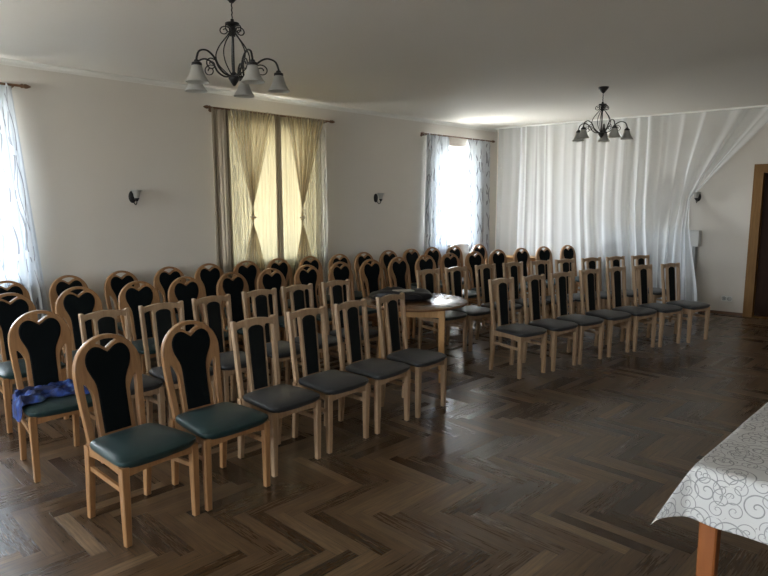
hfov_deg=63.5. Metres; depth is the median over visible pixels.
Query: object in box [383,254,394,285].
cushion
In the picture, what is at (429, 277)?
cushion
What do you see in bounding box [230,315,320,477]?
chair
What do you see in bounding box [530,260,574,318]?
chair
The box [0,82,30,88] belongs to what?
curtain rod
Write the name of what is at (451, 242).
window
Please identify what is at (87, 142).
wall
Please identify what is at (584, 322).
chair
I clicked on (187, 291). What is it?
cushion
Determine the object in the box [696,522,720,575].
dining table
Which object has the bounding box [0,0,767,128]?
ceiling
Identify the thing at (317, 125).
curtain
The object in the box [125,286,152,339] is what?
cushion
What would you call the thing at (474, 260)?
cushion
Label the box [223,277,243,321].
cushion
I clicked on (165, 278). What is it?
cushion
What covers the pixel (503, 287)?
cushion
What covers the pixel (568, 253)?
cushion
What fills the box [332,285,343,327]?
cushion
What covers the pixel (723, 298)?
wall socket
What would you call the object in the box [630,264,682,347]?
chair
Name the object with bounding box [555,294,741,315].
baseboard
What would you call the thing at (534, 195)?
wall lamp
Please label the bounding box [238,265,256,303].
cushion
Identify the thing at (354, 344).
cushion
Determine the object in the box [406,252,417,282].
cushion
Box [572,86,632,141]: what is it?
chandelier
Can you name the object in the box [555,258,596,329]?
chair
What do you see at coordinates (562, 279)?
cushion
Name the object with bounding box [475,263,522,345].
chair
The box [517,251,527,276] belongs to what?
cushion
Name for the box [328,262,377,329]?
chair
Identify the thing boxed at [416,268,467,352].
chair
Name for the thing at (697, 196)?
wall lamp
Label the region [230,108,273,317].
curtain
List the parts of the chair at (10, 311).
leg, frame, seat frame, seat, leg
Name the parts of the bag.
handle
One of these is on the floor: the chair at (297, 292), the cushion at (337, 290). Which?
the chair at (297, 292)
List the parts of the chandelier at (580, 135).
lamp shade, lamp shade, arm, arm, stem, lamp shade, arm, lamp shade, arm, lamp shade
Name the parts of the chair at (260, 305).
leg, frame, leg, seat, seat frame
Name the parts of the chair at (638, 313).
leg, frame, leg, seat, leg, seat frame, leg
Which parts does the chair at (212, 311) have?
frame, leg, seat, seat frame, leg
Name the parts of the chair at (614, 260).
frame, leg, seat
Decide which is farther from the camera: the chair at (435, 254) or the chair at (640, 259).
the chair at (435, 254)
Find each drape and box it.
[211,107,233,277]
[275,114,283,262]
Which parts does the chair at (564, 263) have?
frame, leg, seat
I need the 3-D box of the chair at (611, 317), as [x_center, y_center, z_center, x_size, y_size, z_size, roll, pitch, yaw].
[2.519,0.270,7.082,0.418,0.938,0.497,-6,10,-36]
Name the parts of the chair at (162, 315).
leg, frame, leg, seat frame, seat, leg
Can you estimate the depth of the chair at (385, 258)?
9.26 m
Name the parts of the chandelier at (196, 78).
lamp shade, lamp shade, arm, arm, stem, arm, arm, lamp shade, lamp shade, arm, lamp shade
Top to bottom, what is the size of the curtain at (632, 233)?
3.002 m
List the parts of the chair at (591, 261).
frame, leg, seat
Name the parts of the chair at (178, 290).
frame, seat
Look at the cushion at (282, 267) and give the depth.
8.02 m
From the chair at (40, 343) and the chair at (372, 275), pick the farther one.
the chair at (372, 275)
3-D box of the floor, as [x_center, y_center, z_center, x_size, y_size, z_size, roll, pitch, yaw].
[2.506,0.875,6.504,9.800,0.100,23.199,8,11,44]
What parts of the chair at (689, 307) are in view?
frame, leg, seat, leg, seat frame, leg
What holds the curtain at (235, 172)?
hanging from the curtain rod at (209, 107)
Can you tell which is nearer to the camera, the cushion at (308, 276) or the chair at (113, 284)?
the chair at (113, 284)
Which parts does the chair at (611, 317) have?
frame, leg, seat, leg, seat frame, leg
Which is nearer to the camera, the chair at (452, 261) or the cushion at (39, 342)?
the cushion at (39, 342)
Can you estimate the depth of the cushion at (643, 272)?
7.66 m
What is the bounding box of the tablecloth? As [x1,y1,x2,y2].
[651,402,767,544]
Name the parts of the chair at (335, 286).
frame, seat frame, seat, leg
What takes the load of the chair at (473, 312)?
on the floor
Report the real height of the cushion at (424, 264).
0.472 m
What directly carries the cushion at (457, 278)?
on the chair at (473, 312)
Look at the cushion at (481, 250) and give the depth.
10.65 m
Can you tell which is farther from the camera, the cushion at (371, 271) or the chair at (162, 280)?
the cushion at (371, 271)
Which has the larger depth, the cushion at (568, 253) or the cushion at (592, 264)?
the cushion at (568, 253)
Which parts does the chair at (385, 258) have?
frame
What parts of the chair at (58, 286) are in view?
frame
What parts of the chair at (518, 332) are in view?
leg, frame, leg, seat frame, leg, seat, leg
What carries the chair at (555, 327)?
on the floor
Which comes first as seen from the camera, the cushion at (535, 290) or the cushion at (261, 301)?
the cushion at (261, 301)
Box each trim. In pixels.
[0,58,497,131]
[497,107,767,131]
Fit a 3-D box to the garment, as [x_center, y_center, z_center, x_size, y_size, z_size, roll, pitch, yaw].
[-2.149,0.732,4.027,0.454,0.211,0.339,-8,11,-43]
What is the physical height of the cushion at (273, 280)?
0.472 m
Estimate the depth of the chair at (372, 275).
7.84 m
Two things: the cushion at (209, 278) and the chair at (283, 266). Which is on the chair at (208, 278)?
the cushion at (209, 278)
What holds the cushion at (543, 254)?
on the chair at (545, 254)
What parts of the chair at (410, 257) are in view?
frame, seat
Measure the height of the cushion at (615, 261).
0.434 m
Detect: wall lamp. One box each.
[128,190,141,204]
[374,193,383,203]
[531,193,536,202]
[693,192,700,202]
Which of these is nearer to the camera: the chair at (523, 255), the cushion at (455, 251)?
the chair at (523, 255)
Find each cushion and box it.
[0,286,22,301]
[0,299,28,359]
[18,318,60,386]
[56,280,82,295]
[63,292,94,348]
[85,342,131,432]
[98,317,115,346]
[110,275,133,321]
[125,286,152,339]
[155,309,171,365]
[159,271,180,313]
[172,328,210,409]
[174,282,198,330]
[200,268,219,296]
[207,302,223,352]
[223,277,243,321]
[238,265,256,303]
[248,325,267,389]
[255,295,269,342]
[262,273,281,315]
[271,262,287,298]
[293,290,304,335]
[299,269,316,307]
[302,315,318,374]
[303,260,318,294]
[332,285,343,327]
[333,258,347,266]
[333,266,348,301]
[347,307,361,362]
[358,256,370,288]
[364,263,379,292]
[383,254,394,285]
[388,300,399,351]
[392,261,405,288]
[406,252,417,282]
[419,259,432,269]
[425,273,433,292]
[428,250,438,267]
[444,257,456,290]
[449,249,459,258]
[453,271,461,297]
[469,255,480,287]
[475,247,484,258]
[483,268,489,302]
[493,253,504,277]
[499,283,508,324]
[511,266,517,298]
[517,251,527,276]
[531,279,539,319]
[538,264,545,295]
[539,250,549,278]
[559,276,566,315]
[563,248,573,270]
[563,262,568,293]
[587,273,594,310]
[589,261,595,290]
[613,259,618,266]
[614,271,620,306]
[638,258,643,264]
[640,269,647,303]
[669,267,674,300]
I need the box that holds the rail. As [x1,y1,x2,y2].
[495,105,767,128]
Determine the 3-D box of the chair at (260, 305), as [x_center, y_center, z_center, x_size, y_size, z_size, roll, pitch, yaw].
[-0.947,0.500,5.438,0.497,0.938,0.418,7,11,43]
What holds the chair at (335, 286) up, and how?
on the floor
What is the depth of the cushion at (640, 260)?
9.05 m
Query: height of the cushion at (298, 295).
0.434 m
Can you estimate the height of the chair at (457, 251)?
0.990 m
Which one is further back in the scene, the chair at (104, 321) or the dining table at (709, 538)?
the chair at (104, 321)
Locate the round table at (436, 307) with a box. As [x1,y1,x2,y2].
[360,293,467,382]
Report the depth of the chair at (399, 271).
8.16 m
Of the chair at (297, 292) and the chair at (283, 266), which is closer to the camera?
the chair at (297, 292)
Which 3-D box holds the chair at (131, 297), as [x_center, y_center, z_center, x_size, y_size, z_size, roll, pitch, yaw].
[-2.093,0.450,5.612,0.565,0.990,0.451,8,11,44]
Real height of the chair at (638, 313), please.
0.938 m
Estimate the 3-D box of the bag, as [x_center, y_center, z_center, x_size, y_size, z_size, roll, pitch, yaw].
[0.171,0.065,6.077,0.627,0.120,0.426,-1,8,-9]
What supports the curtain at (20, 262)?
hanging from the curtain rod at (25, 86)
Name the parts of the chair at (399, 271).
frame, leg, leg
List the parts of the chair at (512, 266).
frame, seat, leg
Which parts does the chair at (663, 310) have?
leg, frame, leg, seat, leg, seat frame, leg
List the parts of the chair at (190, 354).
leg, frame, leg, seat frame, seat, leg, leg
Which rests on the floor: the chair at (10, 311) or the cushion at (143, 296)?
the chair at (10, 311)
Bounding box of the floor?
[0,294,767,575]
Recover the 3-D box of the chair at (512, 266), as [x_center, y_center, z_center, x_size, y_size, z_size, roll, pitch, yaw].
[1.801,0.153,7.909,0.418,0.938,0.497,-6,10,-36]
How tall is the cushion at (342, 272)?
0.472 m
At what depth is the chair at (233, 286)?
6.43 m
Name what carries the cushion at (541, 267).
on the chair at (539, 264)
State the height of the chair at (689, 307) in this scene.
0.938 m
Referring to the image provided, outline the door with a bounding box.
[742,164,767,318]
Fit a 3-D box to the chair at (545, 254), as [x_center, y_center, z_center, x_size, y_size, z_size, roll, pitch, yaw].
[2.740,-0.157,9.936,0.451,0.990,0.565,-5,10,-34]
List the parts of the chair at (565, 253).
frame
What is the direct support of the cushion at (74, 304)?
on the chair at (68, 305)
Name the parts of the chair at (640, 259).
frame, seat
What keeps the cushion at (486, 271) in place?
on the chair at (485, 272)
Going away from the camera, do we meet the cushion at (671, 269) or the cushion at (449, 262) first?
the cushion at (671, 269)
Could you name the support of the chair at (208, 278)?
on the floor
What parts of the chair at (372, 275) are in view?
frame, leg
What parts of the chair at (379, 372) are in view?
leg, frame, seat frame, seat, leg, leg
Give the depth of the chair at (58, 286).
6.11 m
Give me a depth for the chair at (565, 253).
10.39 m
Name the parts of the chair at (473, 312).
leg, frame, leg, seat, seat frame, leg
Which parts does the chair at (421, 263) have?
frame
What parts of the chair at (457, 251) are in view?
frame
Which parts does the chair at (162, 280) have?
frame, seat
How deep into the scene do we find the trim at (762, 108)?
9.79 m
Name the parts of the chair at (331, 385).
leg, frame, leg, seat frame, seat, leg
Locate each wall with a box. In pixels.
[0,64,497,359]
[495,111,767,312]
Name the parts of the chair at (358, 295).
frame, seat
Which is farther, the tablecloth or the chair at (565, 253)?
the chair at (565, 253)
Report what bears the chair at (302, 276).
on the floor
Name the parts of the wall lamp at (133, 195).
lamp shade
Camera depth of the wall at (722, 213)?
9.87 m
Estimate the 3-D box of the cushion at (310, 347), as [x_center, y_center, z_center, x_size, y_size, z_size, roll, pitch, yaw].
[-0.552,0.412,4.574,0.089,0.434,0.126,7,11,42]
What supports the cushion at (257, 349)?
on the chair at (278, 401)
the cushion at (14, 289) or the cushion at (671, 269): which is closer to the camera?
the cushion at (14, 289)
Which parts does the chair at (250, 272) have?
frame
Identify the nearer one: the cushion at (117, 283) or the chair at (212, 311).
the chair at (212, 311)
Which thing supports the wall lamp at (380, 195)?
attached to the wall at (87, 142)
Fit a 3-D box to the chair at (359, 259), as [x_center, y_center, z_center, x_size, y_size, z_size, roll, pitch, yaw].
[-0.118,-0.006,8.858,0.451,0.990,0.565,-7,11,-43]
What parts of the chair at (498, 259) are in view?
frame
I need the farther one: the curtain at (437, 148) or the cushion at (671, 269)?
the curtain at (437, 148)
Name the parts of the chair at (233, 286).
seat frame, frame, seat, leg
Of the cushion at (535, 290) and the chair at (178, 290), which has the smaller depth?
the chair at (178, 290)
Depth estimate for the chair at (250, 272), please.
7.68 m
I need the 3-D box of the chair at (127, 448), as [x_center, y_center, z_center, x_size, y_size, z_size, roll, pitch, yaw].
[-1.345,0.768,3.343,0.565,0.990,0.451,6,10,38]
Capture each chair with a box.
[0,280,30,399]
[0,292,68,433]
[8,310,103,482]
[49,275,87,361]
[55,286,102,416]
[72,333,199,547]
[78,307,165,433]
[104,270,139,335]
[118,281,159,401]
[138,300,215,426]
[153,266,201,322]
[160,320,270,511]
[167,276,229,350]
[191,294,247,401]
[194,263,227,325]
[216,272,280,376]
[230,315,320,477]
[233,260,260,341]
[241,288,301,392]
[256,268,287,366]
[266,258,292,311]
[281,283,344,384]
[286,306,369,453]
[294,265,331,358]
[298,256,330,307]
[321,279,378,363]
[328,254,374,326]
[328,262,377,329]
[334,299,410,434]
[354,252,380,325]
[359,259,410,339]
[376,292,446,418]
[379,250,416,320]
[388,257,436,338]
[402,248,443,292]
[415,255,461,328]
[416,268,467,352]
[424,247,463,289]
[440,253,484,324]
[444,266,491,351]
[446,246,470,281]
[465,251,509,323]
[471,244,487,301]
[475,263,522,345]
[488,277,546,379]
[489,249,529,319]
[502,261,548,323]
[513,248,554,295]
[521,274,578,371]
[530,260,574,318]
[535,246,576,293]
[549,271,604,364]
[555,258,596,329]
[560,245,579,292]
[579,268,631,357]
[581,257,622,322]
[604,266,656,351]
[605,256,648,324]
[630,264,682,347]
[631,255,671,321]
[661,262,709,343]
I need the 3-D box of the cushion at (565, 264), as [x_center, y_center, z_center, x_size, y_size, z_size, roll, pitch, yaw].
[2.484,-0.137,8.488,0.126,0.434,0.089,-5,9,-32]
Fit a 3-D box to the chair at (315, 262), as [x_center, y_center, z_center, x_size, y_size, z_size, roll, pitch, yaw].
[-0.824,0.086,8.202,0.451,0.990,0.565,-7,11,-42]
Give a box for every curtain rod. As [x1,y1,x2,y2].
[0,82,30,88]
[203,105,334,123]
[420,132,494,142]
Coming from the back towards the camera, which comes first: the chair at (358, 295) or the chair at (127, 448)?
the chair at (358, 295)
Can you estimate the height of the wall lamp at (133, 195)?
0.166 m
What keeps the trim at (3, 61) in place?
attached to the wall at (87, 142)
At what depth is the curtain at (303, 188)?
8.28 m
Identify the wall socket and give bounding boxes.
[721,295,731,301]
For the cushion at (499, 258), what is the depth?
9.45 m
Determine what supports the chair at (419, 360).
on the floor
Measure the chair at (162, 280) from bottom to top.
0.990 m
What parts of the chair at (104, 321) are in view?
leg, frame, leg, seat frame, seat, leg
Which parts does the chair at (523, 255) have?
frame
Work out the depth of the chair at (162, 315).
4.76 m
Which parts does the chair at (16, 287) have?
leg, frame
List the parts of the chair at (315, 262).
frame, seat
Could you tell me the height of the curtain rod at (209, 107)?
0.059 m
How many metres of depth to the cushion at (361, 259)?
8.92 m
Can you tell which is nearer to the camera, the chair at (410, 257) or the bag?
the bag
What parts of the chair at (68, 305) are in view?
seat, frame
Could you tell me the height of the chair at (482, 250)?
0.990 m
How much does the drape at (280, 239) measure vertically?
2.695 m
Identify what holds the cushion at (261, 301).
on the chair at (260, 305)
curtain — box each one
[0,82,48,359]
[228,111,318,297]
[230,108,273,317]
[231,110,255,264]
[286,115,322,271]
[302,118,328,294]
[424,133,448,291]
[467,138,489,263]
[497,107,767,312]
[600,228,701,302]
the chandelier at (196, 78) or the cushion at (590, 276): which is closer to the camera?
the chandelier at (196, 78)
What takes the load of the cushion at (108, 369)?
on the chair at (127, 448)
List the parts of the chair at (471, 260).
frame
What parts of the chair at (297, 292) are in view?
leg, frame, seat, seat frame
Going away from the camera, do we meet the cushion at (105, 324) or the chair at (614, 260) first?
the cushion at (105, 324)
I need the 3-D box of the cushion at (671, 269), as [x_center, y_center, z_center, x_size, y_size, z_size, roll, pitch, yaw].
[3.657,-0.056,7.910,0.126,0.434,0.089,-5,9,-31]
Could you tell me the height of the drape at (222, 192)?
2.695 m
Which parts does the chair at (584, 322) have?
leg, frame, leg, seat, leg, seat frame, leg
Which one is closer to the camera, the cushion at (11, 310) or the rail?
the cushion at (11, 310)
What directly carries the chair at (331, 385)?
on the floor
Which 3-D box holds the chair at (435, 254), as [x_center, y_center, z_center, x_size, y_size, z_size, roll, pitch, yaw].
[0.945,-0.141,9.822,0.451,0.990,0.565,-7,11,-41]
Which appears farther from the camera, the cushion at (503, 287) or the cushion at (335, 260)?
the cushion at (335, 260)
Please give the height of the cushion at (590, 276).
0.434 m
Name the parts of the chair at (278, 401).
leg, frame, leg, seat frame, leg, seat, leg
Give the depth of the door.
9.18 m
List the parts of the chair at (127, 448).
leg, frame, leg, seat frame, seat, leg, leg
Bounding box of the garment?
[12,379,89,422]
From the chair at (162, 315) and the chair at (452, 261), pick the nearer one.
the chair at (162, 315)
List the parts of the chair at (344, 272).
frame, seat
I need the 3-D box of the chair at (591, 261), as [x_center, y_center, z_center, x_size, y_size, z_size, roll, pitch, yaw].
[3.008,0.064,8.549,0.418,0.938,0.497,-4,9,-27]
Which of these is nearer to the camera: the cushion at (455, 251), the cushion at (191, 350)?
the cushion at (191, 350)
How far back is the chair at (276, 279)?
6.79 m
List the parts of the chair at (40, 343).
leg, leg, frame, seat, seat frame, leg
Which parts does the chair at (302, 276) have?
frame, leg, seat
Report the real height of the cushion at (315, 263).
0.472 m
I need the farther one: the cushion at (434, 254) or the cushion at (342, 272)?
the cushion at (434, 254)
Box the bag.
[369,287,432,301]
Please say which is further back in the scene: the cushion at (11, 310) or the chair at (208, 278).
the chair at (208, 278)
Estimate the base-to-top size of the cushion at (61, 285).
0.472 m
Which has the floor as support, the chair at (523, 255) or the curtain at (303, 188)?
the chair at (523, 255)
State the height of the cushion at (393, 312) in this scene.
0.434 m
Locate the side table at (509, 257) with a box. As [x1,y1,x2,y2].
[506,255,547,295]
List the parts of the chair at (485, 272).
leg, frame, seat, leg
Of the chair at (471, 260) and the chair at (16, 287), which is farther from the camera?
the chair at (471, 260)
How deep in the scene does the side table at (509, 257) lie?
10.79 m
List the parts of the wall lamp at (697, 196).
lamp shade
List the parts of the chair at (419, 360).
leg, frame, seat frame, seat, leg, leg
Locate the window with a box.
[448,149,468,245]
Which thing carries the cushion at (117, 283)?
on the chair at (113, 284)
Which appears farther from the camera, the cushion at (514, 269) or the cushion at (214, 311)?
the cushion at (514, 269)
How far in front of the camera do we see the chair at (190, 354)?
3.74 m
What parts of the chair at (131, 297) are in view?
frame, leg, seat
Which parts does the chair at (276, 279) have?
frame, seat, leg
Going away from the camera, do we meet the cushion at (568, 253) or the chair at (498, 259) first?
the chair at (498, 259)
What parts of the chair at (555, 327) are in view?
leg, frame, seat, leg, seat frame, leg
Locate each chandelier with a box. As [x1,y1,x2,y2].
[184,0,289,97]
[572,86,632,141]
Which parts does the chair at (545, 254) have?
frame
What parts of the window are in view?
frame, sill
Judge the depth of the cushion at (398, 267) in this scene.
8.18 m
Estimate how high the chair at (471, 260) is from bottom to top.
0.990 m
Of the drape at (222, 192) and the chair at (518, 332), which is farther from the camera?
the drape at (222, 192)
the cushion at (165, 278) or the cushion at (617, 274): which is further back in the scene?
the cushion at (617, 274)
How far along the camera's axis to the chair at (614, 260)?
8.81 m
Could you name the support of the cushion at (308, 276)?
on the chair at (302, 276)
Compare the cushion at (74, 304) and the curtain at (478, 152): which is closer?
the cushion at (74, 304)
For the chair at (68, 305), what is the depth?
5.32 m
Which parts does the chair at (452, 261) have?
frame, seat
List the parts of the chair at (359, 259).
frame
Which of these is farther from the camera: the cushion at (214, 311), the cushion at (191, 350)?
the cushion at (214, 311)
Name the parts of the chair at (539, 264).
frame, seat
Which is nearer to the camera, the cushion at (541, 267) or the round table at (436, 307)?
the round table at (436, 307)
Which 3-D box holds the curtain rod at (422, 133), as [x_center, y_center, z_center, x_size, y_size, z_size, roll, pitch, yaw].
[1.279,-2.586,10.711,0.142,0.059,2.090,8,11,44]
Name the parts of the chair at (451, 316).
leg, frame, leg, seat frame, seat, leg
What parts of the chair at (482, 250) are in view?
frame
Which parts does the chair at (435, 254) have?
frame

